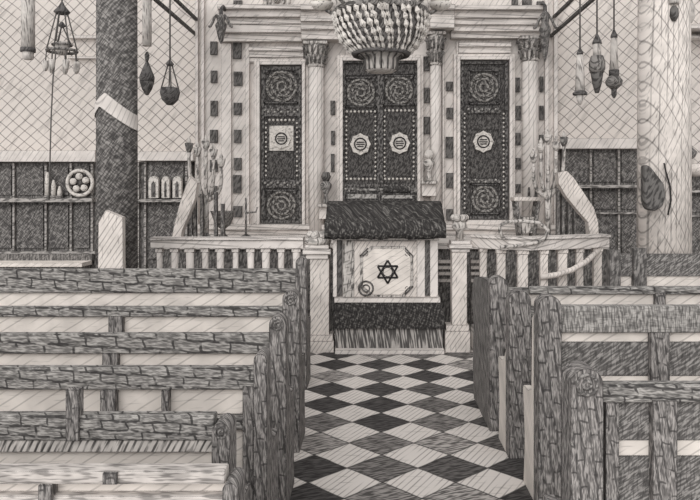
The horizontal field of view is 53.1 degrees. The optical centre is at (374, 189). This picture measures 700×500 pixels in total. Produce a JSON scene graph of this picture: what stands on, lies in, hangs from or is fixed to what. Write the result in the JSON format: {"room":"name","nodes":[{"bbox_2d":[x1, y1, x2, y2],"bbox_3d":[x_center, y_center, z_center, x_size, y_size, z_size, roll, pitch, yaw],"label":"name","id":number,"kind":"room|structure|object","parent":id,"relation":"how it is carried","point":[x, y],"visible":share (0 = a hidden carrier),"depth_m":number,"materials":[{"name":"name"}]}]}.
{"room":"house of worship","nodes":[
{"label":"house of worship","id":0,"kind":"room"},
{"bbox_2d":[0,0,194,177],"bbox_3d":[-6.200,-1.000,11.560,6.600,6.000,0.280,0,0,0],"label":"wall","id":1,"kind":"structure","parent":0,"point":[25,87],"depth_m":11.42,"materials":[{"name":"white paint"}]},
{"bbox_2d":[0,151,95,161],"bbox_3d":[-5.696,-0.536,11.240,2.528,0.176,0.320,0,0,0],"label":"trim","id":2,"kind":"structure","parent":1,"relation":"attached to","point":[5,156],"depth_m":11.08,"materials":[{"name":"wood"}]},
{"bbox_2d":[68,35,95,58],"bbox_3d":[-4.739,-2.321,11.395,0.456,0.375,0.110,0,0,0],"label":"trim","id":3,"kind":"structure","parent":1,"relation":"attached to","point":[70,36],"depth_m":11.34,"materials":[{"name":"stone"}]},
{"bbox_2d":[138,152,195,161],"bbox_3d":[-3.344,-0.536,11.240,0.928,0.144,0.320,0,0,0],"label":"trim","id":4,"kind":"structure","parent":1,"relation":"attached to","point":[142,156],"depth_m":11.08,"materials":[{"name":"wood"}]},
{"bbox_2d":[153,0,194,35],"bbox_3d":[-2.917,-2.530,9.400,0.040,0.044,4.000,0,0,0],"label":"trim","id":5,"kind":"structure","parent":1,"relation":"attached to","point":[158,2],"depth_m":10.18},
{"bbox_2d":[192,0,557,236],"bbox_3d":[0.024,-1.017,11.290,5.828,6.037,0.820,0,0,0],"label":"torah ark","id":6,"kind":"structure","parent":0,"point":[263,32],"depth_m":11.24,"materials":[{"name":"stone"}]},
{"bbox_2d":[174,0,197,20],"bbox_3d":[-2.868,-2.739,9.400,0.040,0.044,4.000,0,0,0],"label":"trim","id":7,"kind":"structure","parent":6,"relation":"attached to","point":[178,2],"depth_m":10.60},
{"bbox_2d":[208,5,232,43],"bbox_3d":[-2.365,-2.564,10.982,0.382,0.644,0.644,0,0,0],"label":"sculpture","id":8,"kind":"object","parent":6,"relation":"attached to","point":[221,26],"visible":0.99,"depth_m":10.70,"materials":[{"name":"stone"}]},
{"bbox_2d":[261,66,301,222],"bbox_3d":[-1.499,-0.725,11.230,0.645,2.514,0.121,0,0,0],"label":"door","id":9,"kind":"structure","parent":6,"relation":"in","point":[281,86],"depth_m":11.21,"materials":[{"name":"brown wood"}]},
{"bbox_2d":[302,40,329,231],"bbox_3d":[-0.942,-0.775,11.180,0.442,3.146,0.442,0,0,0],"label":"engaged column","id":10,"kind":"structure","parent":6,"relation":"on","point":[315,51],"depth_m":11.07,"materials":[{"name":"stone"}]},
{"bbox_2d":[317,172,331,218],"bbox_3d":[-0.770,0.086,11.090,0.251,0.739,0.380,0,0,0],"label":"sculpture","id":11,"kind":"object","parent":6,"relation":"attached to","point":[325,185],"visible":0.88,"depth_m":10.96,"materials":[{"name":"grey stone"}]},
{"bbox_2d":[320,181,331,203],"bbox_3d":[-0.770,0.039,11.000,0.189,0.353,0.184,0,0,0],"label":"vase","id":12,"kind":"object","parent":11,"relation":"on","point":[325,186],"depth_m":10.95,"materials":[{"name":"grey metal"}]},
{"bbox_2d":[343,61,379,200],"bbox_3d":[-0.226,-0.862,11.229,0.612,2.433,0.121,0,0,0],"label":"door","id":13,"kind":"structure","parent":6,"relation":"in","point":[361,89],"depth_m":11.21,"materials":[{"name":"brown wood"}]},
{"bbox_2d":[380,61,416,200],"bbox_3d":[0.387,-0.862,11.229,0.612,2.433,0.121,0,0,0],"label":"door","id":14,"kind":"structure","parent":6,"relation":"in","point":[398,90],"depth_m":11.21,"materials":[{"name":"brown wood"}]},
{"bbox_2d":[420,150,437,195],"bbox_3d":[0.849,-0.267,11.090,0.251,0.723,0.380,0,0,0],"label":"statue","id":15,"kind":"object","parent":6,"relation":"attached to","point":[428,187],"visible":1,"depth_m":10.97,"materials":[{"name":"grey stone"}]},
{"bbox_2d":[423,159,434,180],"bbox_3d":[0.849,-0.317,11.000,0.189,0.342,0.184,0,0,0],"label":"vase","id":16,"kind":"object","parent":15,"relation":"on","point":[428,163],"depth_m":10.95,"materials":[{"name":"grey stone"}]},
{"bbox_2d":[424,31,446,200],"bbox_3d":[0.966,-0.855,11.180,0.362,3.306,0.362,0,0,0],"label":"engaged column","id":17,"kind":"structure","parent":6,"relation":"on","point":[435,41],"depth_m":11.11,"materials":[{"name":"stone"}]},
{"bbox_2d":[460,61,507,218],"bbox_3d":[1.748,-0.798,11.229,0.757,2.530,0.121,0,0,0],"label":"door","id":18,"kind":"structure","parent":6,"relation":"in","point":[483,84],"depth_m":11.21,"materials":[{"name":"brown wood"}]},
{"bbox_2d":[516,35,541,227],"bbox_3d":[2.475,-0.910,11.180,0.442,3.035,0.442,0,0,0],"label":"engaged column","id":19,"kind":"structure","parent":6,"relation":"on","point":[529,46],"depth_m":11.07,"materials":[{"name":"stone"}]},
{"bbox_2d":[533,1,557,60],"bbox_3d":[2.611,-2.457,10.982,0.382,0.982,0.644,0,0,0],"label":"sculpture","id":20,"kind":"object","parent":6,"relation":"attached to","point":[544,30],"visible":0.98,"depth_m":10.70,"materials":[{"name":"stone"}]},
{"bbox_2d":[552,0,573,17],"bbox_3d":[2.885,-2.788,9.400,0.040,0.044,4.000,0,0,0],"label":"trim","id":21,"kind":"structure","parent":6,"relation":"attached to","point":[568,2],"depth_m":10.69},
{"bbox_2d":[550,0,594,37],"bbox_3d":[2.836,-2.482,9.400,0.040,0.044,4.000,0,0,0],"label":"trim","id":22,"kind":"structure","parent":6,"relation":"attached to","point":[588,2],"depth_m":10.08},
{"bbox_2d":[558,138,636,149],"bbox_3d":[3.584,-0.736,11.240,1.312,0.160,0.320,0,0,0],"label":"trim","id":23,"kind":"structure","parent":6,"relation":"attached to","point":[573,143],"depth_m":11.08,"materials":[{"name":"wood"}]},
{"bbox_2d":[290,334,532,499],"bbox_3d":[-0.500,2.050,6.000,18.000,0.100,14.000,0,0,0],"label":"floor","id":24,"kind":"structure","parent":0,"point":[378,426],"depth_m":5.68,"materials":[{"name":"multicoloured tile"}]},
{"bbox_2d":[0,254,93,267],"bbox_3d":[-4.992,1.454,9.800,1.947,1.091,0.400,0,0,0],"label":"bench","id":25,"kind":"object","parent":24,"relation":"on","point":[6,260],"visible":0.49,"depth_m":9.94,"materials":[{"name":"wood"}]},
{"bbox_2d":[0,163,95,267],"bbox_3d":[-5.729,0.783,11.200,2.523,2.434,0.300,0,0,0],"label":"wall paneling","id":26,"kind":"structure","parent":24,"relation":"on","point":[30,223],"depth_m":11.22,"materials":[{"name":"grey wood"}]},
{"bbox_2d":[44,172,48,197],"bbox_3d":[-5.207,-0.081,11.130,0.095,0.411,0.091,0,0,0],"label":"candle","id":27,"kind":"object","parent":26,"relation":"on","point":[47,173],"visible":0.82,"depth_m":11.10,"materials":[{"name":"white wax"}]},
{"bbox_2d":[50,180,55,197],"bbox_3d":[-5.111,-0.017,11.130,0.095,0.284,0.091,0,0,0],"label":"candle","id":28,"kind":"object","parent":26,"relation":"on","point":[53,185],"visible":1,"depth_m":11.10,"materials":[{"name":"white wax"}]},
{"bbox_2d":[56,186,62,197],"bbox_3d":[-5.014,0.030,11.130,0.095,0.188,0.091,0,0,0],"label":"candle","id":29,"kind":"object","parent":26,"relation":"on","point":[59,191],"visible":1,"depth_m":11.10,"materials":[{"name":"white wax"}]},
{"bbox_2d":[65,168,93,196],"bbox_3d":[-4.693,-0.113,11.130,0.461,0.461,0.076,0,0,0],"label":"ornament","id":30,"kind":"object","parent":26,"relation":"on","point":[79,176],"visible":1,"depth_m":11.11,"materials":[{"name":"white"}]},
{"bbox_2d":[98,210,125,267],"bbox_3d":[-2.767,1.105,7.350,0.284,1.790,0.080,0,0,0],"label":"stone slab","id":31,"kind":"object","parent":24,"relation":"on","point":[111,226],"visible":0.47,"depth_m":7.31,"materials":[{"name":"stone"}]},
{"bbox_2d":[94,0,137,267],"bbox_3d":[-2.912,-0.550,7.900,0.587,5.100,0.587,0,0,0],"label":"round column","id":32,"kind":"structure","parent":24,"relation":"on","point":[116,104],"depth_m":7.72,"materials":[{"name":"stone"}]},
{"bbox_3d":[-0.500,-3.225,7.600,17.800,0.250,0.200,0,0,0],"label":"trim","id":33,"kind":"structure","parent":32,"relation":"on","visible":0},
{"bbox_2d":[310,0,451,73],"bbox_3d":[0.065,-2.185,7.600,1.443,1.830,1.440,0,0,23],"label":"crystal chandelier","id":34,"kind":"object","parent":33,"relation":"hanging from","point":[379,33],"visible":1,"depth_m":7.29,"materials":[{"name":"glass"}]},
{"bbox_2d":[338,5,423,56],"bbox_3d":[0.065,-1.683,7.600,0.977,0.434,0.977,0,0,0],"label":"basket","id":35,"kind":"object","parent":34,"relation":"on","point":[398,30],"depth_m":7.25,"materials":[{"name":"white"}]},
{"bbox_2d":[0,463,244,499],"bbox_3d":[-1.179,1.450,2.430,1.493,1.101,0.460,0,0,0],"label":"pew","id":36,"kind":"object","parent":24,"relation":"on","point":[18,481],"visible":1,"depth_m":2.25,"materials":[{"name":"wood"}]},
{"bbox_2d":[0,387,250,499],"bbox_3d":[-1.448,1.397,2.977,1.755,1.207,0.466,0,0,0],"label":"pew","id":37,"kind":"object","parent":24,"relation":"on","point":[72,435],"visible":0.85,"depth_m":2.79,"materials":[{"name":"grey wood"}]},
{"bbox_2d":[0,348,278,499],"bbox_3d":[-1.683,1.410,3.730,2.284,1.181,0.460,0,0,0],"label":"pew","id":38,"kind":"object","parent":24,"relation":"on","point":[242,391],"visible":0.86,"depth_m":3.54,"materials":[{"name":"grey wood"}]},
{"bbox_2d":[0,312,294,499],"bbox_3d":[-1.938,1.391,4.566,2.774,1.218,0.468,0,0,0],"label":"pew","id":39,"kind":"object","parent":24,"relation":"on","point":[16,348],"visible":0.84,"depth_m":4.38,"materials":[{"name":"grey wood"}]},
{"bbox_2d":[0,288,304,452],"bbox_3d":[-2.250,1.384,5.555,3.350,1.233,0.469,0,0,0],"label":"pew","id":40,"kind":"object","parent":24,"relation":"on","point":[12,318],"visible":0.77,"depth_m":5.39,"materials":[{"name":"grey wood"}]},
{"bbox_2d":[0,256,310,389],"bbox_3d":[-2.854,1.337,7.230,4.341,1.326,0.460,0,0,0],"label":"pew","id":41,"kind":"object","parent":24,"relation":"on","point":[18,286],"visible":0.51,"depth_m":7.04,"materials":[{"name":"grey wood"}]},
{"bbox_2d":[138,162,193,267],"bbox_3d":[-3.383,0.775,11.200,0.884,2.450,0.300,0,0,0],"label":"wooden screen","id":42,"kind":"object","parent":24,"relation":"on","point":[156,216],"visible":0.41,"depth_m":11.22,"materials":[{"name":"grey wood"}]},
{"bbox_2d":[148,176,159,197],"bbox_3d":[-3.509,-0.048,11.120,0.159,0.349,0.090,0,0,0],"label":"arched niche","id":43,"kind":"object","parent":42,"relation":"on","point":[154,181],"visible":1,"depth_m":11.08,"materials":[{"name":"white"}]},
{"bbox_2d":[161,176,170,197],"bbox_3d":[-3.319,-0.048,11.120,0.127,0.349,0.090,0,0,0],"label":"arched niche","id":44,"kind":"object","parent":42,"relation":"on","point":[166,181],"visible":1,"depth_m":11.08,"materials":[{"name":"white"}]},
{"bbox_2d":[172,176,182,197],"bbox_3d":[-3.136,-0.048,11.120,0.143,0.349,0.090,0,0,0],"label":"arched niche","id":45,"kind":"object","parent":42,"relation":"on","point":[177,182],"visible":0.98,"depth_m":11.08,"materials":[{"name":"white"}]},
{"bbox_2d":[150,237,304,267],"bbox_3d":[-1.848,1.295,8.800,1.911,1.409,0.180,0,0,0],"label":"balustrade","id":46,"kind":"object","parent":24,"relation":"on","point":[189,244],"visible":0.38,"depth_m":8.74,"materials":[{"name":"stone"}]},
{"bbox_2d":[303,230,334,352],"bbox_3d":[-0.697,1.255,8.757,0.383,1.490,0.346,0,0,0],"label":"gate post","id":47,"kind":"object","parent":24,"relation":"on","point":[317,249],"visible":0.87,"depth_m":8.64,"materials":[{"name":"stone"}]},
{"bbox_2d":[162,237,608,333],"bbox_3d":[0.111,1.370,10.355,6.268,1.260,1.330,0,0,0],"label":"balustrade","id":48,"kind":"object","parent":24,"relation":"on","point":[443,250],"visible":0.11,"depth_m":9.75,"materials":[{"name":"stone"}]},
{"bbox_2d":[172,176,224,236],"bbox_3d":[-2.488,0.272,9.860,0.696,0.937,0.260,0,0,0],"label":"parapet","id":49,"kind":"object","parent":48,"relation":"on","point":[188,204],"visible":0.72,"depth_m":9.79,"materials":[{"name":"stone"}]},
{"bbox_2d":[185,135,225,236],"bbox_3d":[-2.446,-0.029,10.116,0.590,1.539,0.198,0,0,0],"label":"candelabrum","id":50,"kind":"object","parent":48,"relation":"on","point":[208,197],"visible":0.91,"depth_m":10.09,"materials":[{"name":"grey metal"}]},
{"bbox_2d":[185,143,192,152],"bbox_3d":[-2.677,-0.602,10.080,0.127,0.155,0.127,0,0,0],"label":"cup","id":51,"kind":"object","parent":50,"relation":"on","point":[189,146],"depth_m":10.04,"materials":[{"name":"grey metal"}]},
{"bbox_2d":[193,147,201,156],"bbox_3d":[-2.561,-0.540,10.105,0.127,0.155,0.127,0,0,0],"label":"cup","id":52,"kind":"object","parent":50,"relation":"on","point":[197,150],"depth_m":10.06,"materials":[{"name":"grey metal"}]},
{"bbox_2d":[202,140,209,149],"bbox_3d":[-2.446,-0.636,10.130,0.127,0.155,0.127,0,0,0],"label":"cup","id":53,"kind":"object","parent":50,"relation":"on","point":[205,144],"depth_m":10.09,"materials":[{"name":"grey metal"}]},
{"bbox_2d":[209,149,217,158],"bbox_3d":[-2.330,-0.513,10.105,0.127,0.155,0.127,0,0,0],"label":"cup","id":54,"kind":"object","parent":50,"relation":"on","point":[213,152],"depth_m":10.06,"materials":[{"name":"grey metal"}]},
{"bbox_2d":[217,158,225,167],"bbox_3d":[-2.214,-0.376,10.080,0.127,0.155,0.127,0,0,0],"label":"cup","id":55,"kind":"object","parent":50,"relation":"on","point":[221,161],"depth_m":10.04,"materials":[{"name":"grey metal"}]},
{"bbox_2d":[210,211,234,236],"bbox_3d":[-2.258,0.526,10.400,0.371,0.428,0.371,0,0,0],"label":"urn","id":56,"kind":"object","parent":48,"relation":"on","point":[229,215],"visible":0.56,"depth_m":10.30,"materials":[{"name":"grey metal"}]},
{"bbox_2d":[210,211,234,228],"bbox_3d":[-2.258,0.445,10.400,0.371,0.265,0.371,0,0,0],"label":"bowl","id":57,"kind":"object","parent":56,"relation":"on","point":[229,215],"depth_m":10.29,"materials":[{"name":"grey metal"}]},
{"bbox_2d":[240,198,257,236],"bbox_3d":[-1.905,0.430,10.484,0.248,0.620,0.180,0,0,28],"label":"stand","id":58,"kind":"object","parent":48,"relation":"on","point":[246,212],"visible":0.77,"depth_m":10.49,"materials":[{"name":"metal"}]},
{"bbox_2d":[510,197,541,235],"bbox_3d":[2.265,0.417,10.500,0.420,0.624,0.300,0,0,0],"label":"side table","id":59,"kind":"object","parent":48,"relation":"on","point":[520,228],"visible":0.88,"depth_m":10.39,"materials":[{"name":"wood"}]},
{"bbox_2d":[529,129,567,234],"bbox_3d":[2.504,-0.073,10.116,0.562,1.626,0.198,0,0,0],"label":"candelabrum","id":60,"kind":"object","parent":48,"relation":"on","point":[547,193],"visible":0.89,"depth_m":10.09,"materials":[{"name":"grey metal"}]},
{"bbox_2d":[529,154,537,163],"bbox_3d":[2.287,-0.445,10.080,0.127,0.155,0.127,0,0,0],"label":"cup","id":61,"kind":"object","parent":60,"relation":"on","point":[533,157],"depth_m":10.04,"materials":[{"name":"grey metal"}]},
{"bbox_2d":[537,143,544,152],"bbox_3d":[2.395,-0.592,10.105,0.127,0.155,0.127,0,0,0],"label":"cup","id":62,"kind":"object","parent":60,"relation":"on","point":[540,147],"depth_m":10.06,"materials":[{"name":"grey metal"}]},
{"bbox_2d":[544,134,551,143],"bbox_3d":[2.504,-0.723,10.130,0.127,0.155,0.127,0,0,0],"label":"cup","id":63,"kind":"object","parent":60,"relation":"on","point":[547,138],"depth_m":10.09,"materials":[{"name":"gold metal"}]},
{"bbox_2d":[552,141,559,150],"bbox_3d":[2.612,-0.621,10.105,0.127,0.155,0.127,0,0,0],"label":"cup","id":64,"kind":"object","parent":60,"relation":"on","point":[556,144],"depth_m":10.06,"materials":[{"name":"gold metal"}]},
{"bbox_2d":[560,137,567,146],"bbox_3d":[2.721,-0.687,10.080,0.127,0.155,0.127,0,0,0],"label":"cup","id":65,"kind":"object","parent":60,"relation":"on","point":[563,140],"depth_m":10.04,"materials":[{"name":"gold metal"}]},
{"bbox_2d":[555,171,598,234],"bbox_3d":[2.830,0.237,9.860,0.576,1.007,0.260,0,0,0],"label":"parapet","id":66,"kind":"object","parent":48,"relation":"on","point":[567,185],"visible":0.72,"depth_m":9.73,"materials":[{"name":"stone"}]},
{"bbox_2d":[333,238,444,353],"bbox_3d":[0.170,1.100,8.970,1.376,1.800,0.900,0,0,0],"label":"desk","id":67,"kind":"object","parent":24,"relation":"on","point":[387,299],"visible":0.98,"depth_m":8.61,"materials":[{"name":"fabric"}]},
{"bbox_2d":[324,201,445,239],"bbox_3d":[0.125,0.376,8.973,1.490,0.460,1.018,0,0,0],"label":"cloth cover","id":68,"kind":"object","parent":67,"relation":"on","point":[380,220],"visible":1,"depth_m":8.68,"materials":[{"name":"black fabric"}]},
{"bbox_2d":[346,192,377,199],"bbox_3d":[-0.171,0.081,9.315,0.422,0.105,0.190,0,0,0],"label":"book","id":69,"kind":"object","parent":68,"relation":"on","point":[349,195],"visible":1,"depth_m":9.22,"materials":[{"name":"white paper"}]},
{"bbox_2d":[355,187,376,191],"bbox_3d":[-0.119,-0.007,9.310,0.290,0.072,0.160,0,0,0],"label":"book","id":70,"kind":"object","parent":69,"relation":"on","point":[357,189],"visible":0.96,"depth_m":9.24,"materials":[{"name":"grey paper"}]},
{"bbox_2d":[380,193,413,199],"bbox_3d":[0.290,0.088,9.315,0.448,0.092,0.190,0,0,0],"label":"book","id":71,"kind":"object","parent":68,"relation":"on","point":[383,196],"visible":1,"depth_m":9.22,"materials":[{"name":"white paper"}]},
{"bbox_2d":[377,186,416,192],"bbox_3d":[0.293,-0.005,9.310,0.540,0.098,0.100,0,0,0],"label":"scroll","id":72,"kind":"object","parent":71,"relation":"on","point":[386,189],"visible":0.99,"depth_m":9.27,"materials":[{"name":"black fabric"}]},
{"bbox_2d":[438,258,449,321],"bbox_3d":[0.955,1.462,9.555,0.184,1.075,0.070,0,0,0],"label":"slatted panel","id":73,"kind":"object","parent":24,"relation":"on","point":[443,263],"visible":0.59,"depth_m":9.55,"materials":[{"name":"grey wood"}]},
{"bbox_2d":[443,214,471,352],"bbox_3d":[1.031,1.151,8.733,0.333,1.699,0.284,0,0,0],"label":"gate post","id":74,"kind":"object","parent":24,"relation":"on","point":[456,332],"visible":1,"depth_m":8.64,"materials":[{"name":"stone"}]},
{"bbox_2d":[470,257,478,343],"bbox_3d":[1.346,1.440,9.095,0.207,1.120,0.070,0,0,0],"label":"slatted panel","id":75,"kind":"object","parent":24,"relation":"on","point":[474,261],"visible":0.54,"depth_m":9.09,"materials":[{"name":"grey wood"}]},
{"bbox_2d":[472,275,527,430],"bbox_3d":[2.288,1.359,6.340,2.674,1.282,1.080,0,0,0],"label":"pew","id":76,"kind":"object","parent":24,"relation":"on","point":[488,294],"visible":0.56,"depth_m":5.87,"materials":[{"name":"grey wood"}]},
{"bbox_2d":[470,219,610,349],"bbox_3d":[2.062,1.172,8.561,1.752,1.656,0.645,0,0,0],"label":"balustrade","id":77,"kind":"object","parent":24,"relation":"on","point":[501,243],"visible":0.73,"depth_m":8.46,"materials":[{"name":"stone"}]},
{"bbox_2d":[560,149,636,252],"bbox_3d":[3.632,0.670,11.200,1.254,2.659,0.300,0,0,0],"label":"wall paneling","id":78,"kind":"structure","parent":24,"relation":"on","point":[607,178],"depth_m":11.22,"materials":[{"name":"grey wood"}]},
{"bbox_2d":[498,286,699,458],"bbox_3d":[2.211,1.364,5.440,2.428,1.272,0.460,0,0,0],"label":"pew","id":79,"kind":"object","parent":24,"relation":"on","point":[515,368],"visible":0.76,"depth_m":5.25,"materials":[{"name":"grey wood"}]},
{"bbox_2d":[523,293,699,499],"bbox_3d":[2.023,1.331,4.600,2.004,1.338,0.460,0,0,0],"label":"pew","id":80,"kind":"object","parent":24,"relation":"on","point":[620,342],"visible":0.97,"depth_m":4.41,"materials":[{"name":"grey wood"}]},
{"bbox_2d":[542,360,699,499],"bbox_3d":[1.332,1.337,2.865,1.186,1.326,0.469,0,0,0],"label":"pew","id":81,"kind":"object","parent":24,"relation":"on","point":[622,440],"visible":1,"depth_m":2.68,"materials":[{"name":"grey wood"}]},
{"bbox_2d":[606,248,699,285],"bbox_3d":[3.139,1.304,7.525,1.386,1.391,0.450,0,0,0],"label":"bench","id":82,"kind":"object","parent":24,"relation":"on","point":[638,267],"visible":0.4,"depth_m":7.35,"materials":[{"name":"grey wood"}]},
{"bbox_2d":[637,0,691,252],"bbox_3d":[3.427,-0.550,8.300,0.771,5.100,0.771,0,0,0],"label":"round column","id":83,"kind":"structure","parent":24,"relation":"on","point":[664,95],"depth_m":8.04,"materials":[{"name":"stone"}]},
{"bbox_2d":[641,165,665,210],"bbox_3d":[3.163,-0.023,7.960,0.253,0.519,0.140,0,0,0],"label":"hanging bag","id":84,"kind":"object","parent":83,"relation":"hanging from","point":[653,195],"visible":1,"depth_m":7.89,"materials":[{"name":"grey fabric"}]},
{"bbox_2d":[669,0,678,20],"bbox_3d":[3.417,-2.526,8.000,0.114,1.189,0.114,0,0,0],"label":"lamp","id":85,"kind":"object","parent":83,"relation":"hanging from","point":[674,13],"visible":1,"depth_m":7.97,"materials":[{"name":"metal"}]},
{"bbox_2d":[692,177,699,252],"bbox_3d":[5.529,0.887,11.200,1.318,2.225,0.300,0,0,0],"label":"wooden screen","id":86,"kind":"object","parent":24,"relation":"on","point":[695,180],"visible":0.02,"depth_m":11.22,"materials":[{"name":"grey wood"}]},
{"bbox_2d":[692,164,699,176],"bbox_3d":[5.090,-0.313,11.100,0.380,0.200,0.374,0,0,0],"label":"basin","id":87,"kind":"object","parent":86,"relation":"on","point":[695,167],"visible":0.54,"depth_m":10.96,"materials":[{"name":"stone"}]},
{"bbox_2d":[692,147,696,158],"bbox_3d":[4.947,-0.603,11.100,0.300,0.285,0.292,0,0,0],"label":"wall sconce","id":88,"kind":"object","parent":87,"relation":"on","point":[694,152],"visible":0.14,"depth_m":10.99,"materials":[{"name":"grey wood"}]},
{"bbox_2d":[558,0,699,171],"bbox_3d":[5.724,-1.000,11.560,5.552,6.000,0.280,0,0,0],"label":"wall","id":89,"kind":"structure","parent":0,"point":[599,115],"depth_m":11.42,"materials":[{"name":"white paint"}]},
{"bbox_2d":[691,24,699,40],"bbox_3d":[5.521,-2.516,11.225,1.498,0.179,0.450,0,0,0],"label":"trim","id":90,"kind":"structure","parent":89,"relation":"attached to","point":[695,28],"depth_m":11.20,"materials":[{"name":"stone"}]},
{"bbox_3d":[-0.500,-3.225,9.200,17.800,0.250,0.200,0,0,0],"label":"trim","id":91,"kind":"structure","parent":0,"visible":0},
{"bbox_2d":[20,0,35,59],"bbox_3d":[-4.561,-2.414,9.200,0.189,1.411,0.189,0,0,0],"label":"hanging lamp","id":92,"kind":"object","parent":91,"relation":"hanging from","point":[27,48],"visible":1,"depth_m":9.13,"materials":[{"name":"glass"}]},
{"bbox_2d":[42,0,79,199],"bbox_3d":[-4.104,-1.495,9.200,0.459,3.249,0.468,0,0,0],"label":"ring chandelier","id":93,"kind":"object","parent":91,"relation":"hanging from","point":[62,48],"visible":1,"depth_m":9.12,"materials":[{"name":"metal"}]},
{"bbox_2d":[139,0,154,94],"bbox_3d":[-2.997,-2.184,9.200,0.197,1.871,0.197,0,0,0],"label":"hanging lamp","id":94,"kind":"object","parent":91,"relation":"hanging from","point":[146,77],"visible":1,"depth_m":9.15,"materials":[{"name":"metal"}]},
{"bbox_2d":[160,0,179,104],"bbox_3d":[-2.694,-2.119,9.200,0.263,2.003,0.263,0,0,0],"label":"lamp","id":95,"kind":"object","parent":91,"relation":"hanging from","point":[170,94],"visible":1,"depth_m":9.15,"materials":[{"name":"metal"}]},
{"bbox_2d":[572,0,587,104],"bbox_3d":[2.694,-2.119,9.200,0.194,2.003,0.194,0,0,0],"label":"hanging lamp","id":96,"kind":"object","parent":91,"relation":"hanging from","point":[579,92],"visible":1,"depth_m":9.16,"materials":[{"name":"glass"}]},
{"bbox_2d":[589,0,604,92],"bbox_3d":[2.918,-2.197,9.200,0.210,1.845,0.210,0,0,0],"label":"hanging lamp","id":97,"kind":"object","parent":91,"relation":"hanging from","point":[597,61],"visible":1,"depth_m":9.15,"materials":[{"name":"metal"}]},
{"bbox_2d":[605,0,622,97],"bbox_3d":[3.141,-2.165,9.200,0.226,1.911,0.226,0,0,0],"label":"hanging lamp","id":98,"kind":"object","parent":91,"relation":"hanging from","point":[614,81],"visible":1,"depth_m":9.16,"materials":[{"name":"metal"}]},
{"bbox_2d":[691,0,694,22],"bbox_3d":[4.140,-2.657,9.200,0.131,0.925,0.131,0,0,0],"label":"lamp","id":99,"kind":"object","parent":91,"relation":"hanging from","point":[692,3],"visible":0.36,"depth_m":9.15,"materials":[{"name":"metal"}]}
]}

